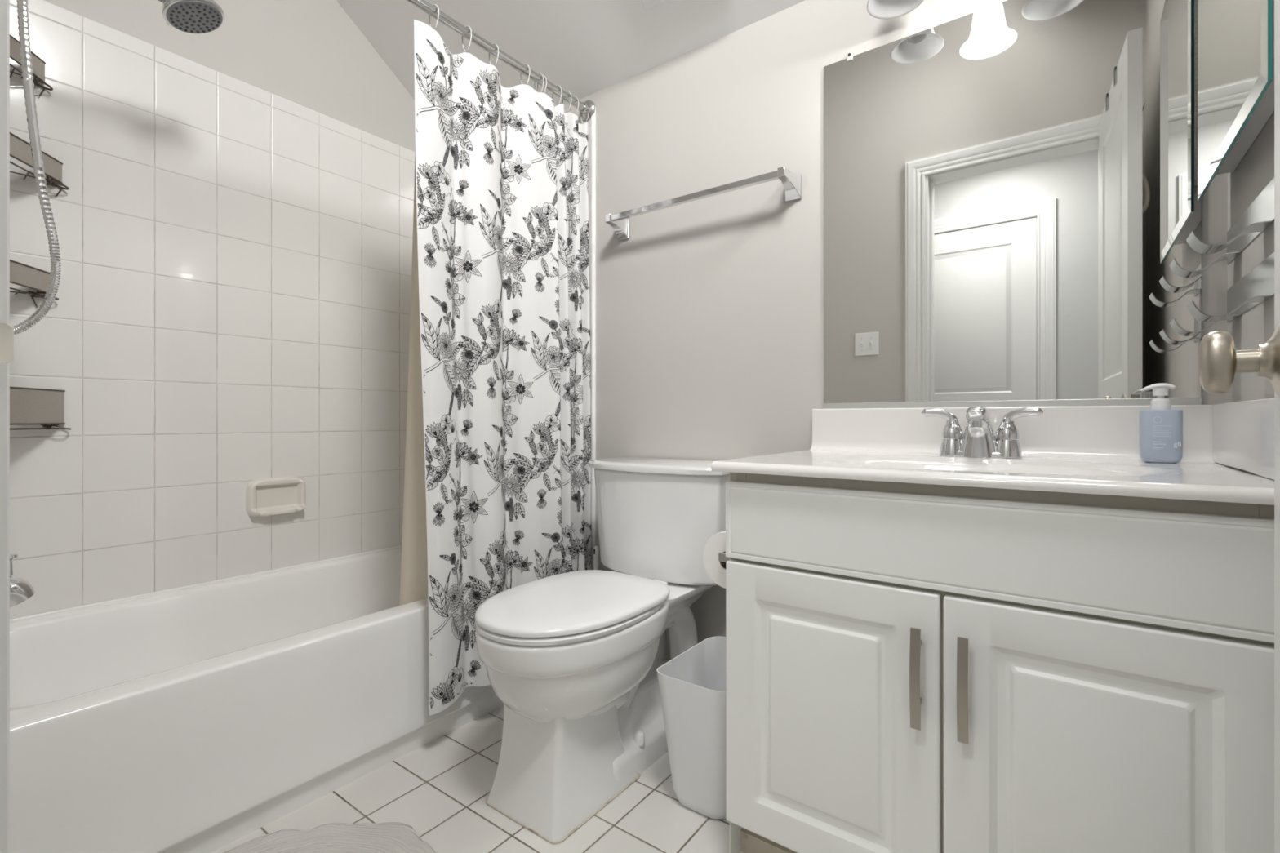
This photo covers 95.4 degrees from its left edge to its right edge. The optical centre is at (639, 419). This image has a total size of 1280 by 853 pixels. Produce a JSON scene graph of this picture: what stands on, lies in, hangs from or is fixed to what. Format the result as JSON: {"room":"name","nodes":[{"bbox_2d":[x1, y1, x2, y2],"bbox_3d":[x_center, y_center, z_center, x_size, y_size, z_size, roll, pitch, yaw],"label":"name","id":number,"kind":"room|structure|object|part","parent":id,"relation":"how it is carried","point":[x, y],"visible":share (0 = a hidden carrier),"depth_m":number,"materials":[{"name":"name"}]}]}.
{"room":"bathroom","nodes":[
{"label":"bathroom","id":0,"kind":"room"},
{"bbox_2d":[9,0,415,619],"bbox_3d":[-1.270,-0.698,1.957,0.108,3.195,1.672,0,0,36],"label":"wall","id":1,"kind":"structure","parent":0,"point":[233,222],"depth_m":1.79,"materials":[{"name":"white tile"}]},
{"bbox_2d":[245,476,306,516],"bbox_3d":[-1.196,0.258,1.929,0.043,0.124,0.180,0,0,36],"label":"soap dish","id":2,"kind":"object","parent":1,"relation":"attached to","point":[264,497],"visible":1,"depth_m":1.93,"materials":[{"name":"white ceramic"}]},
{"bbox_2d":[212,705,743,852],"bbox_3d":[-0.286,0.910,0.623,4.000,0.060,2.652,0,0,36],"label":"floor","id":3,"kind":"structure","parent":0,"point":[441,788],"depth_m":1.30,"materials":[{"name":"tile"}]},
{"bbox_2d":[9,545,503,852],"bbox_3d":[-0.936,0.690,1.686,0.750,0.381,1.495,0,0,36],"label":"bathtub","id":4,"kind":"object","parent":3,"relation":"on","point":[197,717],"visible":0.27,"depth_m":1.32,"materials":[{"name":"white ceramic"}]},
{"bbox_2d":[9,546,428,747],"bbox_3d":[-0.938,0.661,1.688,0.744,0.314,1.495,0,0,36],"label":"basin","id":5,"kind":"object","parent":4,"relation":"in","point":[326,653],"depth_m":1.45,"materials":[{"name":"white ceramic"}]},
{"bbox_2d":[222,822,438,852],"bbox_3d":[-0.613,0.868,0.934,0.647,0.021,0.643,0,0,36],"label":"bath mat","id":6,"kind":"object","parent":3,"relation":"on","point":[391,837],"visible":1,"depth_m":1.20,"materials":[{"name":"white fabric"}]},
{"bbox_2d":[593,546,599,569],"bbox_3d":[-0.146,0.652,1.944,0.084,0.456,0.084,0,0,36],"label":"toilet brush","id":7,"kind":"object","parent":3,"relation":"on","point":[596,548],"visible":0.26,"depth_m":1.94,"materials":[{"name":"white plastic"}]},
{"bbox_2d":[475,457,729,844],"bbox_3d":[-0.084,0.503,1.516,0.470,0.754,0.760,0,0,36],"label":"toilet","id":8,"kind":"object","parent":3,"relation":"on","point":[572,660],"visible":0.93,"depth_m":1.34,"materials":[{"name":"white ceramic"}]},
{"bbox_3d":[-0.168,0.456,1.402,0.362,0.015,0.475,0,0,36],"label":"seat","id":9,"kind":"part","parent":8,"relation":"part of","materials":[{"name":"white plastic"}]},
{"bbox_3d":[-0.158,0.582,1.415,0.364,0.236,0.510,0,0,36],"label":"bowl","id":10,"kind":"part","parent":8,"relation":"part of","materials":[{"name":"white ceramic"}]},
{"bbox_3d":[-0.163,0.436,1.407,0.364,0.021,0.491,0,0,36],"label":"lid","id":11,"kind":"part","parent":8,"relation":"part of","materials":[{"name":"white plastic"}]},
{"bbox_3d":[0.066,0.139,1.718,0.470,0.024,0.251,0,0,36],"label":"tank lid","id":12,"kind":"part","parent":8,"relation":"part of","materials":[{"name":"white ceramic"}]},
{"bbox_3d":[0.069,0.301,1.723,0.444,0.301,0.235,0,0,36],"label":"tank","id":13,"kind":"part","parent":8,"relation":"part of","materials":[{"name":"white ceramic"}]},
{"bbox_2d":[656,635,725,819],"bbox_3d":[0.184,0.725,1.374,0.197,0.310,0.285,0,0,36],"label":"waste bin","id":14,"kind":"object","parent":3,"relation":"on","point":[692,684],"visible":0.58,"depth_m":1.28,"materials":[{"name":"white plastic"}]},
{"bbox_2d":[725,471,1274,852],"bbox_3d":[0.627,0.490,1.110,0.788,0.780,0.575,0,0,36],"label":"vanity cabinet","id":15,"kind":"object","parent":3,"relation":"on","point":[911,668],"visible":0.87,"depth_m":0.87,"materials":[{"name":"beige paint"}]},
{"bbox_2d":[718,552,729,562],"bbox_3d":[0.246,0.303,1.311,0.080,0.032,0.165,0,0,36],"label":"paper holder","id":16,"kind":"object","parent":15,"relation":"attached to","point":[722,556],"visible":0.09,"depth_m":1.27,"materials":[{"name":"silver metal"}]},
{"bbox_2d":[702,530,725,588],"bbox_3d":[0.224,0.313,1.327,0.126,0.126,0.101,0,0,36],"label":"toilet paper","id":17,"kind":"object","parent":16,"relation":"hanging from","point":[715,569],"visible":0.15,"depth_m":1.30,"materials":[{"name":"white paper"}]},
{"bbox_3d":[0.333,0.492,1.360,0.002,0.776,0.522,0,0,36],"label":"panel","id":18,"kind":"part","parent":15,"relation":"part of","materials":[{"name":"paint"}]},
{"bbox_3d":[0.323,0.529,1.029,0.376,0.506,0.020,0,0,36],"label":"door","id":19,"kind":"part","parent":15,"relation":"part of","materials":[{"name":"paint"}]},
{"bbox_3d":[0.435,0.405,0.915,0.014,0.156,0.032,0,0,36],"label":"handle","id":20,"kind":"part","parent":15,"relation":"part of","materials":[{"name":"silver metal"}]},
{"bbox_3d":[0.487,0.405,0.876,0.014,0.156,0.032,0,0,36],"label":"handle","id":21,"kind":"part","parent":15,"relation":"part of","materials":[{"name":"silver metal"}]},
{"bbox_2d":[711,404,1274,505],"bbox_3d":[0.627,0.087,1.116,0.798,0.230,0.569,0,0,36],"label":"countertop","id":22,"kind":"structure","parent":15,"relation":"on","point":[1075,449],"depth_m":1.17,"materials":[{"name":"white stone"}]},
{"bbox_2d":[920,405,1043,458],"bbox_3d":[0.722,0.027,1.244,0.229,0.110,0.100,0,0,36],"label":"faucet","id":23,"kind":"object","parent":22,"relation":"on","point":[978,440],"visible":1,"depth_m":1.23,"materials":[{"name":"silver metal"}]},
{"bbox_3d":[0.673,-0.005,1.306,0.076,0.038,0.016,0,0,32],"label":"lever","id":24,"kind":"part","parent":23,"relation":"part of","materials":[{"name":"silver metal"}]},
{"bbox_3d":[0.694,0.042,1.292,0.053,0.072,0.053,0,0,36],"label":"handle","id":25,"kind":"part","parent":23,"relation":"part of","materials":[{"name":"silver metal"}]},
{"bbox_3d":[0.721,0.027,1.242,0.077,0.109,0.096,0,0,36],"label":"spout","id":26,"kind":"part","parent":23,"relation":"part of","materials":[{"name":"silver metal"}]},
{"bbox_3d":[0.736,0.075,1.262,0.157,0.014,0.055,0,0,36],"label":"plate","id":27,"kind":"part","parent":23,"relation":"part of","materials":[{"name":"silver metal"}]},
{"bbox_3d":[0.777,0.042,1.231,0.053,0.072,0.053,0,0,36],"label":"handle","id":28,"kind":"part","parent":23,"relation":"part of","materials":[{"name":"silver metal"}]},
{"bbox_3d":[0.796,-0.005,1.215,0.076,0.038,0.016,0,0,41],"label":"lever","id":29,"kind":"part","parent":23,"relation":"part of","materials":[{"name":"silver metal"}]},
{"bbox_2d":[1139,382,1182,463],"bbox_3d":[0.981,0.007,1.097,0.060,0.150,0.050,0,0,36],"label":"soap bottle","id":30,"kind":"object","parent":22,"relation":"on","point":[1161,427],"visible":1,"depth_m":1.08,"materials":[{"name":"blue plastic"}]},
{"bbox_2d":[1213,397,1274,479],"bbox_3d":[0.936,0.027,0.882,0.026,0.111,0.531,0,0,36],"label":"side splash","id":31,"kind":"object","parent":22,"relation":"on","point":[1243,431],"visible":1,"depth_m":0.89,"materials":[{"name":"white stone"}]},
{"bbox_3d":[0.474,0.195,0.917,0.752,0.148,0.020,0,0,36],"label":"drawer","id":32,"kind":"part","parent":15,"relation":"part of","materials":[{"name":"paint"}]},
{"bbox_3d":[0.629,0.529,0.803,0.376,0.506,0.020,0,0,36],"label":"door","id":33,"kind":"part","parent":15,"relation":"part of","materials":[{"name":"paint"}]},
{"bbox_2d":[336,0,805,106],"bbox_3d":[-0.291,-1.757,1.201,2.580,1.355,1.727,0,0,36],"label":"ceiling","id":34,"kind":"structure","parent":0,"point":[583,47],"depth_m":1.94,"materials":[{"name":"white paint"}]},
{"bbox_2d":[564,0,1227,660],"bbox_3d":[0.189,-0.136,1.851,2.580,2.071,0.111,0,0,36],"label":"wall","id":35,"kind":"structure","parent":0,"point":[707,321],"depth_m":1.75,"materials":[{"name":"grey paint"}]},
{"bbox_2d":[405,0,595,120],"bbox_3d":[-0.628,-1.092,1.459,0.068,0.068,1.496,0,0,36],"label":"curtain rod","id":36,"kind":"object","parent":35,"relation":"attached to","point":[423,5],"visible":0.99,"depth_m":1.74,"materials":[{"name":"silver metal"}]},
{"bbox_2d":[428,4,439,30],"bbox_3d":[-0.553,-1.076,1.562,0.043,0.072,0.007,0,0,36],"label":"curtain ring","id":37,"kind":"object","parent":36,"relation":"hanging from","point":[434,4],"visible":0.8,"depth_m":1.55,"materials":[{"name":"white plastic"}]},
{"bbox_2d":[462,26,471,52],"bbox_3d":[-0.490,-1.076,1.647,0.043,0.072,0.007,0,0,36],"label":"curtain ring","id":38,"kind":"object","parent":36,"relation":"hanging from","point":[466,26],"visible":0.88,"depth_m":1.64,"materials":[{"name":"white plastic"}]},
{"bbox_2d":[488,43,498,66],"bbox_3d":[-0.433,-1.076,1.724,0.043,0.072,0.007,0,0,36],"label":"curtain ring","id":39,"kind":"object","parent":36,"relation":"hanging from","point":[494,43],"visible":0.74,"depth_m":1.72,"materials":[{"name":"white plastic"}]},
{"bbox_2d":[413,19,591,715],"bbox_3d":[-0.370,-0.133,1.768,0.097,1.814,0.676,0,0,36],"label":"shower curtain","id":40,"kind":"object","parent":36,"relation":"hanging from","point":[502,173],"visible":0.95,"depth_m":1.68,"materials":[{"name":"white fabric"}]},
{"bbox_2d":[520,64,530,84],"bbox_3d":[-0.360,-1.076,1.824,0.043,0.072,0.007,0,0,36],"label":"curtain ring","id":41,"kind":"object","parent":36,"relation":"hanging from","point":[524,64],"visible":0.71,"depth_m":1.81,"materials":[{"name":"white plastic"}]},
{"bbox_2d":[533,73,543,92],"bbox_3d":[-0.325,-1.076,1.871,0.043,0.072,0.007,0,0,36],"label":"curtain ring","id":42,"kind":"object","parent":36,"relation":"hanging from","point":[538,73],"visible":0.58,"depth_m":1.86,"materials":[{"name":"white plastic"}]},
{"bbox_2d":[537,75,546,93],"bbox_3d":[-0.317,-1.076,1.882,0.043,0.072,0.007,0,0,36],"label":"curtain ring","id":43,"kind":"object","parent":36,"relation":"hanging from","point":[541,75],"visible":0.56,"depth_m":1.87,"materials":[{"name":"white plastic"}]},
{"bbox_2d":[399,153,428,605],"bbox_3d":[-0.457,-0.155,1.842,0.113,1.730,0.622,0,0,36],"label":"curtain liner","id":44,"kind":"object","parent":43,"relation":"hanging from","point":[414,565],"visible":0.06,"depth_m":1.64,"materials":[{"name":"beige fabric"}]},
{"bbox_2d":[552,84,561,106],"bbox_3d":[-0.276,-1.076,1.937,0.043,0.072,0.007,0,0,36],"label":"curtain ring","id":45,"kind":"object","parent":36,"relation":"hanging from","point":[557,85],"visible":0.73,"depth_m":1.93,"materials":[{"name":"white plastic"}]},
{"bbox_2d":[562,91,571,112],"bbox_3d":[-0.248,-1.076,1.975,0.043,0.072,0.007,0,0,36],"label":"curtain ring","id":46,"kind":"object","parent":36,"relation":"hanging from","point":[566,91],"visible":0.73,"depth_m":1.97,"materials":[{"name":"white plastic"}]},
{"bbox_2d":[569,96,578,115],"bbox_3d":[-0.227,-1.076,2.004,0.043,0.072,0.007,0,0,36],"label":"curtain ring","id":47,"kind":"object","parent":36,"relation":"hanging from","point":[573,96],"visible":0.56,"depth_m":1.99,"materials":[{"name":"white plastic"}]},
{"bbox_2d":[580,107,589,123],"bbox_3d":[-0.194,-1.076,2.048,0.043,0.072,0.007,0,0,36],"label":"curtain ring","id":48,"kind":"object","parent":36,"relation":"hanging from","point":[588,108],"visible":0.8,"depth_m":2.04,"materials":[{"name":"white plastic"}]},
{"bbox_3d":[-0.483,-0.101,2.286,0.782,1.962,0.008,0,0,36],"label":"panel","id":49,"kind":"part","parent":35,"relation":"part of","materials":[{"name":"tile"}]},
{"bbox_2d":[604,165,801,240],"bbox_3d":[0.160,-0.641,1.760,0.645,0.066,0.090,0,0,36],"label":"towel bar","id":50,"kind":"object","parent":35,"relation":"attached to","point":[791,182],"visible":1,"depth_m":1.68,"materials":[{"name":"silver metal"}]},
{"bbox_3d":[-0.080,-0.641,1.938,0.047,0.066,0.090,0,0,36],"label":"post","id":51,"kind":"part","parent":50,"relation":"part of","materials":[{"name":"silver metal"}]},
{"bbox_3d":[0.401,-0.641,1.583,0.047,0.066,0.090,0,0,36],"label":"post","id":52,"kind":"part","parent":50,"relation":"part of","materials":[{"name":"silver metal"}]},
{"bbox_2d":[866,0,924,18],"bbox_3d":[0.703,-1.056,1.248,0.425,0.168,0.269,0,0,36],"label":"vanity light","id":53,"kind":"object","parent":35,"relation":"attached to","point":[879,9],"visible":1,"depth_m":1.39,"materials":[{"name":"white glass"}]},
{"bbox_2d":[822,0,1201,408],"bbox_3d":[0.790,-0.493,1.345,0.736,0.931,0.012,0,0,36],"label":"wall mirror","id":54,"kind":"object","parent":35,"relation":"attached to","point":[1011,200],"visible":0.98,"depth_m":1.30,"materials":[{"name":"white mirror"}]},
{"bbox_2d":[809,404,1215,462],"bbox_3d":[0.783,0.028,1.327,0.798,0.112,0.045,0,0,36],"label":"backsplash","id":55,"kind":"structure","parent":35,"relation":"attached to","point":[1075,432],"depth_m":1.26,"materials":[{"name":"white stone"}]},
{"bbox_2d":[1227,111,1274,402],"bbox_3d":[0.723,-0.698,0.487,0.100,3.195,1.672,0,0,36],"label":"wall","id":56,"kind":"structure","parent":0,"point":[1254,327],"depth_m":0.96,"materials":[{"name":"grey paint"}]},
{"bbox_2d":[1169,177,1274,278],"bbox_3d":[0.974,-0.311,0.986,0.088,0.088,0.363,0,0,36],"label":"towel rack","id":57,"kind":"object","parent":56,"relation":"attached to","point":[1260,214],"visible":1,"depth_m":0.94,"materials":[{"name":"silver metal"}]},
{"bbox_3d":[1.009,-0.324,0.960,0.002,0.062,0.363,0,0,36],"label":"wall plate","id":58,"kind":"part","parent":57,"relation":"part of","materials":[{"name":"silver metal"}]},
{"bbox_2d":[1169,252,1274,336],"bbox_3d":[0.974,-0.201,0.986,0.088,0.088,0.363,0,0,36],"label":"towel rack","id":59,"kind":"object","parent":56,"relation":"attached to","point":[1255,287],"visible":1,"depth_m":0.94,"materials":[{"name":"silver metal"}]},
{"bbox_3d":[1.009,-0.214,0.960,0.002,0.062,0.363,0,0,36],"label":"wall plate","id":60,"kind":"part","parent":59,"relation":"part of","materials":[{"name":"silver metal"}]},
{"bbox_2d":[1197,0,1274,199],"bbox_3d":[0.931,-0.737,0.895,0.049,0.646,0.486,0,0,36],"label":"medicine cabinet","id":61,"kind":"object","parent":56,"relation":"attached to","point":[1236,37],"visible":1,"depth_m":0.89,"materials":[{"name":"white paint"}]},
{"bbox_3d":[-0.767,-0.666,0.556,2.580,3.132,0.123,0,0,36],"label":"wall","id":62,"kind":"structure","parent":0,"visible":0},
{"bbox_2d":[0,0,9,852],"bbox_3d":[-0.149,-0.184,0.177,0.831,2.129,0.018,0,0,36],"label":"trim","id":63,"kind":"structure","parent":62,"relation":"attached to","point":[4,4],"depth_m":0.38,"materials":[{"name":"white paint"}]},
{"bbox_2d":[0,322,13,363],"bbox_3d":[-0.413,-0.048,0.352,0.003,0.025,0.046,0,0,36],"label":"strike plate","id":64,"kind":"object","parent":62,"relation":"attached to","point":[6,331],"visible":1,"depth_m":0.37,"materials":[{"name":"beige paint"}]},
{"bbox_2d":[9,553,35,607],"bbox_3d":[-1.340,0.336,1.165,0.056,0.109,0.179,0,0,36],"label":"tub spout","id":65,"kind":"object","parent":62,"relation":"attached to","point":[20,590],"visible":0.59,"depth_m":1.21,"materials":[{"name":"silver metal"}]},
{"bbox_3d":[-1.308,0.303,1.208,0.025,0.044,0.025,0,0,36],"label":"diverter knob","id":66,"kind":"part","parent":65,"relation":"part of","materials":[{"name":"silver metal"}]},
{"bbox_3d":[-1.340,0.354,1.165,0.056,0.071,0.179,0,0,36],"label":"spout","id":67,"kind":"part","parent":65,"relation":"part of","materials":[{"name":"silver metal"}]},
{"bbox_2d":[9,34,53,96],"bbox_3d":[-1.486,-0.871,1.321,0.302,0.094,0.258,0,0,36],"label":"corner shelf","id":68,"kind":"object","parent":62,"relation":"attached to","point":[37,64],"visible":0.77,"depth_m":1.46,"materials":[{"name":"grey"}]},
{"bbox_3d":[-1.493,-0.890,1.315,0.024,0.050,0.374,0,0,-16],"label":"panel","id":69,"kind":"part","parent":68,"relation":"part of","materials":[{"name":"grey"}]},
{"bbox_2d":[9,63,45,96],"bbox_3d":[-1.490,-0.845,1.317,0.299,0.042,0.245,0,0,36],"label":"wire basket","id":70,"kind":"object","parent":68,"relation":"on","point":[37,77],"depth_m":1.47,"materials":[{"name":"brown metal"}]},
{"bbox_2d":[9,259,58,307],"bbox_3d":[-1.477,-0.331,1.321,0.316,0.094,0.269,0,0,36],"label":"corner shelf","id":71,"kind":"object","parent":62,"relation":"attached to","point":[20,274],"visible":0.81,"depth_m":1.44,"materials":[{"name":"grey"}]},
{"bbox_2d":[9,287,46,307],"bbox_3d":[-1.481,-0.305,1.317,0.313,0.042,0.256,0,0,36],"label":"wire basket","id":72,"kind":"object","parent":71,"relation":"on","point":[39,290],"depth_m":1.47,"materials":[{"name":"brown"}]},
{"bbox_3d":[-1.484,-0.350,1.315,0.024,0.050,0.393,0,0,-15],"label":"panel","id":73,"kind":"part","parent":71,"relation":"part of","materials":[{"name":"grey"}]},
{"bbox_2d":[9,132,69,196],"bbox_3d":[-1.462,-0.624,1.321,0.341,0.094,0.288,0,0,36],"label":"corner shelf","id":74,"kind":"object","parent":62,"relation":"attached to","point":[20,148],"visible":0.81,"depth_m":1.44,"materials":[{"name":"grey metal"}]},
{"bbox_2d":[9,160,62,196],"bbox_3d":[-1.465,-0.598,1.318,0.338,0.042,0.277,0,0,36],"label":"wire basket","id":75,"kind":"object","parent":74,"relation":"on","point":[52,177],"depth_m":1.48,"materials":[{"name":"brown metal"}]},
{"bbox_3d":[-1.470,-0.643,1.317,0.025,0.050,0.426,0,0,-15],"label":"panel","id":76,"kind":"part","parent":74,"relation":"part of","materials":[{"name":"grey"}]},
{"bbox_2d":[9,386,71,430],"bbox_3d":[-1.459,-0.024,1.322,0.346,0.104,0.292,0,0,36],"label":"corner shelf","id":77,"kind":"object","parent":62,"relation":"attached to","point":[28,406],"visible":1,"depth_m":1.44,"materials":[{"name":"grey"}]},
{"bbox_2d":[9,424,58,430],"bbox_3d":[-1.465,0.018,1.314,0.343,0.015,0.270,0,0,36],"label":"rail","id":78,"kind":"object","parent":77,"relation":"on","point":[47,427],"depth_m":1.47,"materials":[{"name":"brown"}]},
{"bbox_2d":[13,0,225,334],"bbox_3d":[-1.236,-0.637,1.300,0.151,0.942,0.518,0,0,36],"label":"shower","id":79,"kind":"object","parent":62,"relation":"attached to","point":[190,16],"visible":0.92,"depth_m":1.24,"materials":[{"name":"silver metal"}]},
{"bbox_3d":[-1.206,-1.004,1.316,0.039,0.090,0.283,0,0,33],"label":"handle","id":80,"kind":"part","parent":79,"relation":"part of","materials":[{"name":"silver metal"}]},
{"bbox_2d":[1198,0,1279,852],"bbox_3d":[0.358,-0.169,0.246,0.144,2.073,0.691,0,0,40],"label":"door","id":81,"kind":"structure","parent":62,"relation":"in","point":[1220,361],"depth_m":0.50,"materials":[{"name":"white paint"}]},
{"bbox_3d":[0.489,-0.048,0.494,0.022,0.054,0.030,0,0,40],"label":"knob","id":82,"kind":"part","parent":81,"relation":"part of","materials":[{"name":"silver metal"}]}
]}

